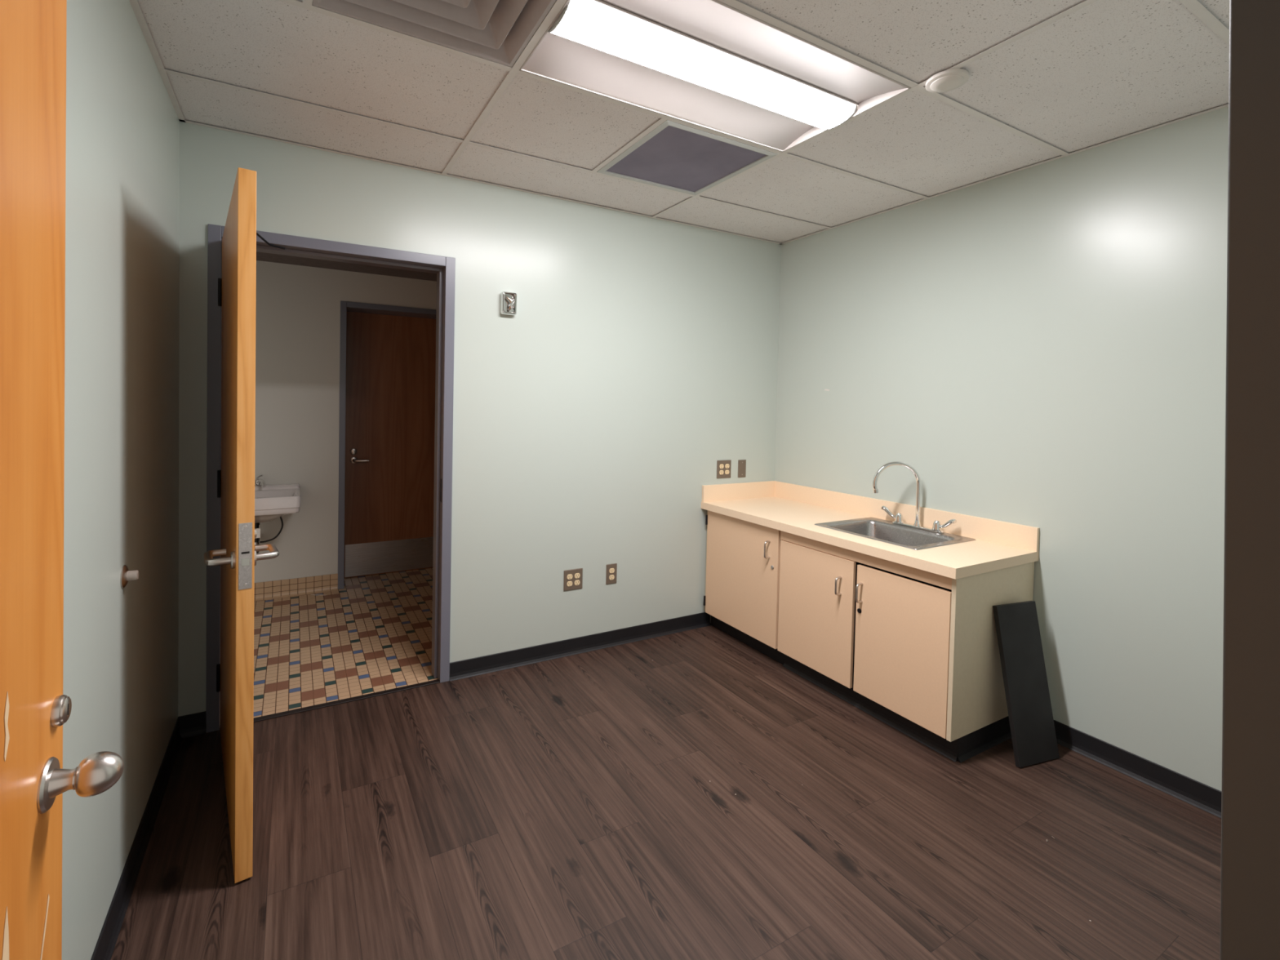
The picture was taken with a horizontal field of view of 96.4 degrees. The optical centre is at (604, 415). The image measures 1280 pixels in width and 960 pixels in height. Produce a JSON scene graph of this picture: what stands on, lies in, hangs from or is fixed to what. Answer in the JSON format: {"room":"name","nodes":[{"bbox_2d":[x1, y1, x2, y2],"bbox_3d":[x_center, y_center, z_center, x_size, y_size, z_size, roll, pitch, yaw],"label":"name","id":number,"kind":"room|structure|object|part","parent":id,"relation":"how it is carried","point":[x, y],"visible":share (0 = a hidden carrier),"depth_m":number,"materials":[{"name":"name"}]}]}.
{"room":"medical exam room","nodes":[
{"label":"medical exam room","id":0,"kind":"room"},
{"bbox_2d":[62,0,179,959],"bbox_3d":[-1.099,0.069,1.032,0.120,2.615,2.885,0,2,-29],"label":"wall","id":1,"kind":"structure","parent":0,"point":[121,497],"depth_m":1.50,"materials":[{"name":"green paint"}]},
{"bbox_2d":[120,564,138,587],"bbox_3d":[-1.315,0.444,1.586,0.033,0.062,0.062,0,2,-29],"label":"door stop","id":2,"kind":"object","parent":1,"relation":"attached to","point":[126,575],"visible":1,"depth_m":1.57,"materials":[{"name":"grey metal"}]},
{"bbox_2d":[90,716,182,959],"bbox_3d":[-1.101,1.329,1.162,0.017,0.087,2.735,0,2,-29],"label":"baseboard","id":3,"kind":"structure","parent":1,"relation":"attached to","point":[108,937],"depth_m":1.70,"materials":[{"name":"black plastic"}]},
{"bbox_2d":[253,260,436,582],"bbox_3d":[-2.151,0.114,4.268,4.700,2.360,0.340,0,2,-29],"label":"wall","id":4,"kind":"structure","parent":0,"point":[298,307],"depth_m":4.08,"materials":[{"name":"paint"}]},
{"bbox_2d":[254,474,301,553],"bbox_3d":[-2.297,0.670,3.765,0.518,0.527,0.440,0,2,-29],"label":"sink","id":5,"kind":"object","parent":4,"relation":"attached to","point":[273,502],"visible":0.62,"depth_m":3.70,"materials":[{"name":"white ceramic"}]},
{"bbox_2d":[254,474,266,487],"bbox_3d":[-2.337,0.442,3.883,0.142,0.080,0.044,2,2,37],"label":"faucet","id":6,"kind":"object","parent":5,"relation":"on","point":[257,483],"depth_m":3.89,"materials":[{"name":"silver metal"}]},
{"bbox_2d":[254,483,301,523],"bbox_3d":[-2.296,0.593,3.762,0.518,0.213,0.439,0,2,-29],"label":"basin","id":7,"kind":"object","parent":5,"relation":"in","point":[273,502],"depth_m":3.68,"materials":[{"name":"white ceramic"}]},
{"bbox_2d":[253,573,337,601],"bbox_3d":[-3.008,1.214,3.623,2.394,0.118,0.045,0,2,-29],"label":"baseboard","id":8,"kind":"structure","parent":4,"relation":"attached to","point":[266,590],"depth_m":4.07,"materials":[{"name":"beige tile"}]},
{"bbox_2d":[337,300,436,589],"bbox_3d":[-1.572,0.221,4.534,0.990,2.117,0.272,0,2,-29],"label":"trim","id":9,"kind":"structure","parent":4,"relation":"attached to","point":[345,306],"depth_m":4.20,"materials":[{"name":"metal"}]},
{"bbox_2d":[343,311,435,577],"bbox_3d":[-1.621,0.235,4.627,0.920,2.075,0.112,0,2,-29],"label":"door","id":10,"kind":"structure","parent":4,"relation":"in","point":[391,359],"depth_m":4.58,"materials":[{"name":"red wood"}]},
{"bbox_3d":[-1.908,0.349,4.450,0.131,0.052,0.068,0,2,-29],"label":"lever handle","id":11,"kind":"part","parent":10,"relation":"part of","materials":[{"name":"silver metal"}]},
{"bbox_3d":[-1.645,1.137,4.659,0.860,0.254,0.002,0,2,-29],"label":"kick plate","id":12,"kind":"part","parent":10,"relation":"part of","materials":[{"name":"metal"}]},
{"bbox_2d":[256,251,436,281],"bbox_3d":[-1.764,-1.066,3.571,4.700,0.050,1.980,0,2,-29],"label":"ceiling","id":13,"kind":"structure","parent":0,"point":[262,256],"depth_m":4.04,"materials":[{"name":"paint"}]},
{"bbox_2d":[177,121,781,716],"bbox_3d":[-0.316,0.032,3.184,3.551,2.615,0.150,0,2,-29],"label":"wall","id":14,"kind":"structure","parent":0,"point":[637,355],"depth_m":3.11,"materials":[{"name":"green paint"}]},
{"bbox_2d":[204,167,279,883],"bbox_3d":[-1.307,0.314,2.019,0.190,2.052,0.960,0,2,-36],"label":"door","id":15,"kind":"structure","parent":14,"relation":"in","point":[237,287],"depth_m":1.66,"materials":[{"name":"brown wood"}]},
{"bbox_3d":[-1.148,0.423,1.701,0.072,0.052,0.151,0,2,-36],"label":"lever handle","id":16,"kind":"part","parent":15,"relation":"part of","materials":[{"name":"silver metal"}]},
{"bbox_3d":[-1.308,0.314,2.021,0.044,2.052,0.943,0,2,-36],"label":"panel","id":17,"kind":"part","parent":15,"relation":"part of","materials":[{"name":"brown wood"}]},
{"bbox_3d":[-1.032,0.403,1.641,0.033,0.191,0.002,0,2,-36],"label":"latch plate","id":18,"kind":"part","parent":15,"relation":"part of","materials":[{"name":"silver metal"}]},
{"bbox_3d":[-1.054,0.423,1.770,0.072,0.052,0.152,0,2,-36],"label":"lever handle","id":19,"kind":"part","parent":15,"relation":"part of","materials":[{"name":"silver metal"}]},
{"bbox_2d":[205,223,455,733],"bbox_3d":[-1.198,0.276,2.598,1.013,2.120,0.378,0,2,-29],"label":"trim","id":20,"kind":"structure","parent":14,"relation":"attached to","point":[444,267],"depth_m":2.68,"materials":[{"name":"metal"}]},
{"bbox_3d":[-1.408,-0.730,2.372,0.043,0.013,0.253,1,1,-4],"label":"door stop arm","id":21,"kind":"part","parent":20,"relation":"part of","materials":[{"name":"paint"}]},
{"bbox_3d":[-0.819,0.374,2.862,0.002,0.115,0.030,0,2,-29],"label":"strike plate","id":22,"kind":"part","parent":20,"relation":"part of","materials":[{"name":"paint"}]},
{"bbox_2d":[253,679,439,722],"bbox_3d":[-1.235,1.331,2.653,0.919,0.006,0.032,0,2,-29],"label":"threshold","id":23,"kind":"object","parent":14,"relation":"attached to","point":[437,681],"depth_m":2.66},
{"bbox_2d":[179,612,711,738],"bbox_3d":[-0.537,1.295,3.015,2.776,0.087,0.017,0,2,-29],"label":"baseboard","id":24,"kind":"structure","parent":14,"relation":"attached to","point":[193,724],"depth_m":3.16,"materials":[{"name":"black plastic"}]},
{"bbox_2d":[500,291,516,315],"bbox_3d":[-0.494,-0.580,2.954,0.080,0.116,0.044,0,2,-29],"label":"fire alarm strobe","id":25,"kind":"object","parent":14,"relation":"attached to","point":[508,300],"visible":1,"depth_m":2.95,"materials":[{"name":"white metal"}]},
{"bbox_2d":[563,568,582,591],"bbox_3d":[-0.175,0.919,3.203,0.116,0.116,0.008,0,2,-29],"label":"outlet","id":26,"kind":"object","parent":14,"relation":"attached to","point":[573,578],"visible":1,"depth_m":3.20,"materials":[{"name":"brown plastic"}]},
{"bbox_2d":[566,581,572,586],"bbox_3d":[-0.195,0.939,3.191,0.034,0.028,0.003,0,2,-29],"label":"receptacle","id":27,"kind":"object","parent":26,"relation":"attached to","point":[568,583],"depth_m":3.19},
{"bbox_2d":[567,573,572,579],"bbox_3d":[-0.194,0.899,3.190,0.034,0.028,0.003,0,2,-29],"label":"receptacle","id":28,"kind":"object","parent":26,"relation":"attached to","point":[569,575],"depth_m":3.19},
{"bbox_2d":[574,579,579,585],"bbox_3d":[-0.154,0.939,3.213,0.034,0.028,0.003,0,2,-29],"label":"receptacle","id":29,"kind":"object","parent":26,"relation":"attached to","point":[576,581],"depth_m":3.21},
{"bbox_2d":[574,573,580,577],"bbox_3d":[-0.153,0.900,3.212,0.034,0.028,0.003,0,2,-29],"label":"receptacle","id":30,"kind":"object","parent":26,"relation":"attached to","point":[576,575],"depth_m":3.21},
{"bbox_2d":[605,563,617,584],"bbox_3d":[0.041,0.920,3.321,0.070,0.116,0.008,0,2,-29],"label":"duplex outlet","id":31,"kind":"object","parent":14,"relation":"attached to","point":[611,569],"visible":1,"depth_m":3.32,"materials":[{"name":"brown plastic"}]},
{"bbox_2d":[608,574,614,579],"bbox_3d":[0.042,0.939,3.319,0.034,0.028,0.003,0,2,-29],"label":"receptacle","id":32,"kind":"object","parent":31,"relation":"attached to","point":[611,576],"depth_m":3.32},
{"bbox_2d":[608,568,614,573],"bbox_3d":[0.043,0.900,3.318,0.034,0.028,0.003,0,2,-29],"label":"receptacle","id":33,"kind":"object","parent":31,"relation":"attached to","point":[611,570],"depth_m":3.32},
{"bbox_2d":[716,459,731,478],"bbox_3d":[0.774,0.346,3.698,0.116,0.116,0.008,0,2,-29],"label":"outlet","id":34,"kind":"object","parent":14,"relation":"attached to","point":[723,468],"visible":1,"depth_m":3.69,"materials":[{"name":"beige plastic"}]},
{"bbox_2d":[702,480,774,502],"bbox_3d":[0.887,0.496,3.759,0.605,0.106,0.018,0,2,-29],"label":"backsplash","id":35,"kind":"structure","parent":14,"relation":"attached to","point":[716,492],"depth_m":3.74,"materials":[{"name":"beige laminate"}]},
{"bbox_2d":[737,459,746,477],"bbox_3d":[0.908,0.349,3.772,0.066,0.116,0.006,0,2,-29],"label":"blank plate","id":36,"kind":"object","parent":14,"relation":"attached to","point":[741,463],"visible":1,"depth_m":3.77,"materials":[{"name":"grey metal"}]},
{"bbox_2d":[111,568,1221,959],"bbox_3d":[-0.622,1.400,2.065,5.100,0.082,5.590,0,2,-29],"label":"floor","id":37,"kind":"structure","parent":0,"point":[691,794],"depth_m":1.92,"materials":[{"name":"brown wood"}]},
{"bbox_2d":[703,510,784,664],"bbox_3d":[1.026,0.981,3.496,0.635,0.757,0.635,0,2,-29],"label":"base cabinet","id":38,"kind":"object","parent":37,"relation":"on","point":[741,597],"visible":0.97,"depth_m":3.32,"materials":[{"name":"beige laminate"}]},
{"bbox_3d":[0.890,0.734,3.128,0.042,0.099,0.010,0,2,-29],"label":"pull handle","id":39,"kind":"part","parent":38,"relation":"part of","materials":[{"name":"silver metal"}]},
{"bbox_2d":[777,530,1034,762],"bbox_3d":[1.402,1.006,2.804,0.635,0.757,0.940,0,2,-29],"label":"base cabinet","id":40,"kind":"object","parent":37,"relation":"on","point":[917,651],"visible":0.94,"depth_m":2.48,"materials":[{"name":"beige laminate"}]},
{"bbox_3d":[1.055,0.975,2.878,0.018,0.598,0.457,0,2,-29],"label":"cabinet door","id":41,"kind":"part","parent":40,"relation":"part of","materials":[{"name":"beige laminate"}]},
{"bbox_3d":[1.112,0.811,2.719,0.042,0.090,0.010,0,2,-29],"label":"pull handle","id":42,"kind":"part","parent":40,"relation":"part of","materials":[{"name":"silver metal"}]},
{"bbox_3d":[1.167,0.813,2.618,0.042,0.093,0.010,0,2,-29],"label":"pull handle","id":43,"kind":"part","parent":40,"relation":"part of","materials":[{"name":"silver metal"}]},
{"bbox_3d":[1.172,0.654,2.679,0.016,0.052,0.914,0,2,-29],"label":"fascia panel","id":44,"kind":"part","parent":40,"relation":"part of","materials":[{"name":"beige laminate"}]},
{"bbox_2d":[701,480,1039,579],"bbox_3d":[1.268,0.542,3.074,0.628,0.147,1.588,0,2,-29],"label":"countertop","id":45,"kind":"structure","parent":40,"relation":"on","point":[789,508],"depth_m":2.90,"materials":[{"name":"beige laminate"}]},
{"bbox_2d":[813,516,976,576],"bbox_3d":[1.433,0.664,2.861,0.462,0.172,0.567,0,2,-29],"label":"sink","id":46,"kind":"object","parent":45,"relation":"in","point":[877,529],"visible":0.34,"depth_m":2.97,"materials":[{"name":"silver metal"}]},
{"bbox_2d":[872,461,956,533],"bbox_3d":[1.540,0.407,2.903,0.230,0.342,0.394,0,2,-29],"label":"gooseneck faucet","id":47,"kind":"object","parent":45,"relation":"on","point":[936,527],"visible":1,"depth_m":2.94,"materials":[{"name":"silver metal"}]},
{"bbox_3d":[1.546,0.529,3.068,0.046,0.074,0.118,0,2,-35],"label":"wing handle","id":48,"kind":"part","parent":47,"relation":"part of","materials":[{"name":"silver metal"}]},
{"bbox_3d":[1.510,0.402,2.948,0.251,0.334,0.034,1,1,1],"label":"spout","id":49,"kind":"part","parent":47,"relation":"part of","materials":[{"name":"silver metal"}]},
{"bbox_3d":[1.615,0.573,2.950,0.052,0.012,0.270,0,2,-29],"label":"plate","id":50,"kind":"part","parent":47,"relation":"part of","materials":[{"name":"silver metal"}]},
{"bbox_3d":[1.678,0.538,2.825,0.046,0.074,0.118,1,2,-22],"label":"wing handle","id":51,"kind":"part","parent":47,"relation":"part of","materials":[{"name":"silver metal"}]},
{"bbox_3d":[1.276,0.993,2.472,0.018,0.590,0.429,0,2,-29],"label":"cabinet door","id":52,"kind":"part","parent":40,"relation":"part of","materials":[{"name":"beige laminate"}]},
{"bbox_3d":[1.639,0.971,2.412,0.594,0.657,0.018,0,2,-29],"label":"panel","id":53,"kind":"part","parent":40,"relation":"part of","materials":[{"name":"beige laminate"}]},
{"bbox_2d":[992,600,1059,768],"bbox_3d":[1.741,1.097,2.361,0.226,0.610,0.137,1,1,-19],"label":"board","id":54,"kind":"object","parent":37,"relation":"on","point":[1032,726],"visible":1,"depth_m":2.35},
{"bbox_2d":[128,0,1229,244],"bbox_3d":[0.400,-1.230,1.885,3.551,0.200,3.035,0,2,-29],"label":"ceiling","id":55,"kind":"structure","parent":0,"point":[1049,80],"depth_m":2.05,"materials":[{"name":"tile"}]},
{"bbox_2d":[312,0,556,66],"bbox_3d":[-0.421,-1.175,1.481,0.584,0.078,0.584,0,2,-29],"label":"ceiling vent","id":56,"kind":"object","parent":55,"relation":"in","point":[498,31],"visible":1,"depth_m":1.67,"materials":[{"name":"metal"}]},
{"bbox_2d":[596,120,777,195],"bbox_3d":[0.358,-1.151,2.600,0.584,0.013,0.584,0,2,-29],"label":"ceiling vent","id":57,"kind":"object","parent":55,"relation":"in","point":[673,156],"visible":1,"depth_m":2.57,"materials":[{"name":"metal"}]},
{"bbox_2d":[519,0,911,151],"bbox_3d":[0.382,-1.155,1.919,1.194,0.071,0.585,0,2,-29],"label":"ceiling light","id":58,"kind":"object","parent":55,"relation":"attached to","point":[714,65],"visible":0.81,"depth_m":1.89,"materials":[{"name":"white metal"}]},
{"bbox_3d":[0.292,-1.156,2.084,1.185,0.037,0.207,0,2,-29],"label":"reflector panel","id":59,"kind":"part","parent":58,"relation":"part of","materials":[{"name":"white metal"}]},
{"bbox_3d":[0.472,-1.144,1.753,1.185,0.037,0.207,0,2,-29],"label":"reflector panel","id":60,"kind":"part","parent":58,"relation":"part of","materials":[{"name":"white metal"}]},
{"bbox_2d":[925,68,968,93],"bbox_3d":[1.135,-1.104,1.894,0.124,0.022,0.124,0,2,-29],"label":"smoke detector","id":61,"kind":"object","parent":55,"relation":"attached to","point":[948,80],"visible":1,"depth_m":1.87,"materials":[{"name":"white plastic"}]},
{"bbox_2d":[774,106,1228,791],"bbox_3d":[1.915,0.091,2.671,0.120,2.615,2.885,0,2,-29],"label":"wall","id":62,"kind":"structure","parent":0,"point":[1044,344],"depth_m":2.43,"materials":[{"name":"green paint"}]},
{"bbox_2d":[773,480,1039,551],"bbox_3d":[1.535,0.523,3.219,0.018,0.106,1.588,0,2,-29],"label":"backsplash","id":63,"kind":"structure","parent":62,"relation":"attached to","point":[1009,534],"depth_m":2.97,"materials":[{"name":"beige laminate"}]},
{"bbox_2d":[1053,720,1222,817],"bbox_3d":[2.171,1.375,2.040,0.017,0.087,1.150,0,2,-29],"label":"baseboard","id":64,"kind":"structure","parent":62,"relation":"attached to","point":[1206,797],"depth_m":2.21,"materials":[{"name":"black plastic"}]},
{"bbox_3d":[1.061,0.123,0.651,3.551,2.615,0.150,0,2,-29],"label":"wall","id":65,"kind":"structure","parent":0,"visible":0},
{"bbox_2d":[0,0,124,959],"bbox_3d":[-0.499,0.360,0.386,0.119,2.040,0.860,0,0,-29],"label":"door","id":66,"kind":"structure","parent":65,"relation":"in","point":[34,708],"depth_m":0.66,"materials":[{"name":"brown wood"}]},
{"bbox_3d":[-0.531,0.360,0.368,0.045,2.040,0.860,0,0,-29],"label":"panel","id":67,"kind":"part","parent":66,"relation":"part of","materials":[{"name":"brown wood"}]},
{"bbox_3d":[-0.655,0.457,0.725,0.069,0.050,0.050,0,0,-29],"label":"knob","id":68,"kind":"part","parent":66,"relation":"part of","materials":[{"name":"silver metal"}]},
{"bbox_2d":[1219,0,1279,959],"bbox_3d":[0.107,0.353,0.127,1.045,2.135,0.200,0,0,-29],"label":"trim","id":69,"kind":"structure","parent":65,"relation":"attached to","point":[1250,873],"depth_m":0.43,"materials":[{"name":"brown paint"}]}
]}

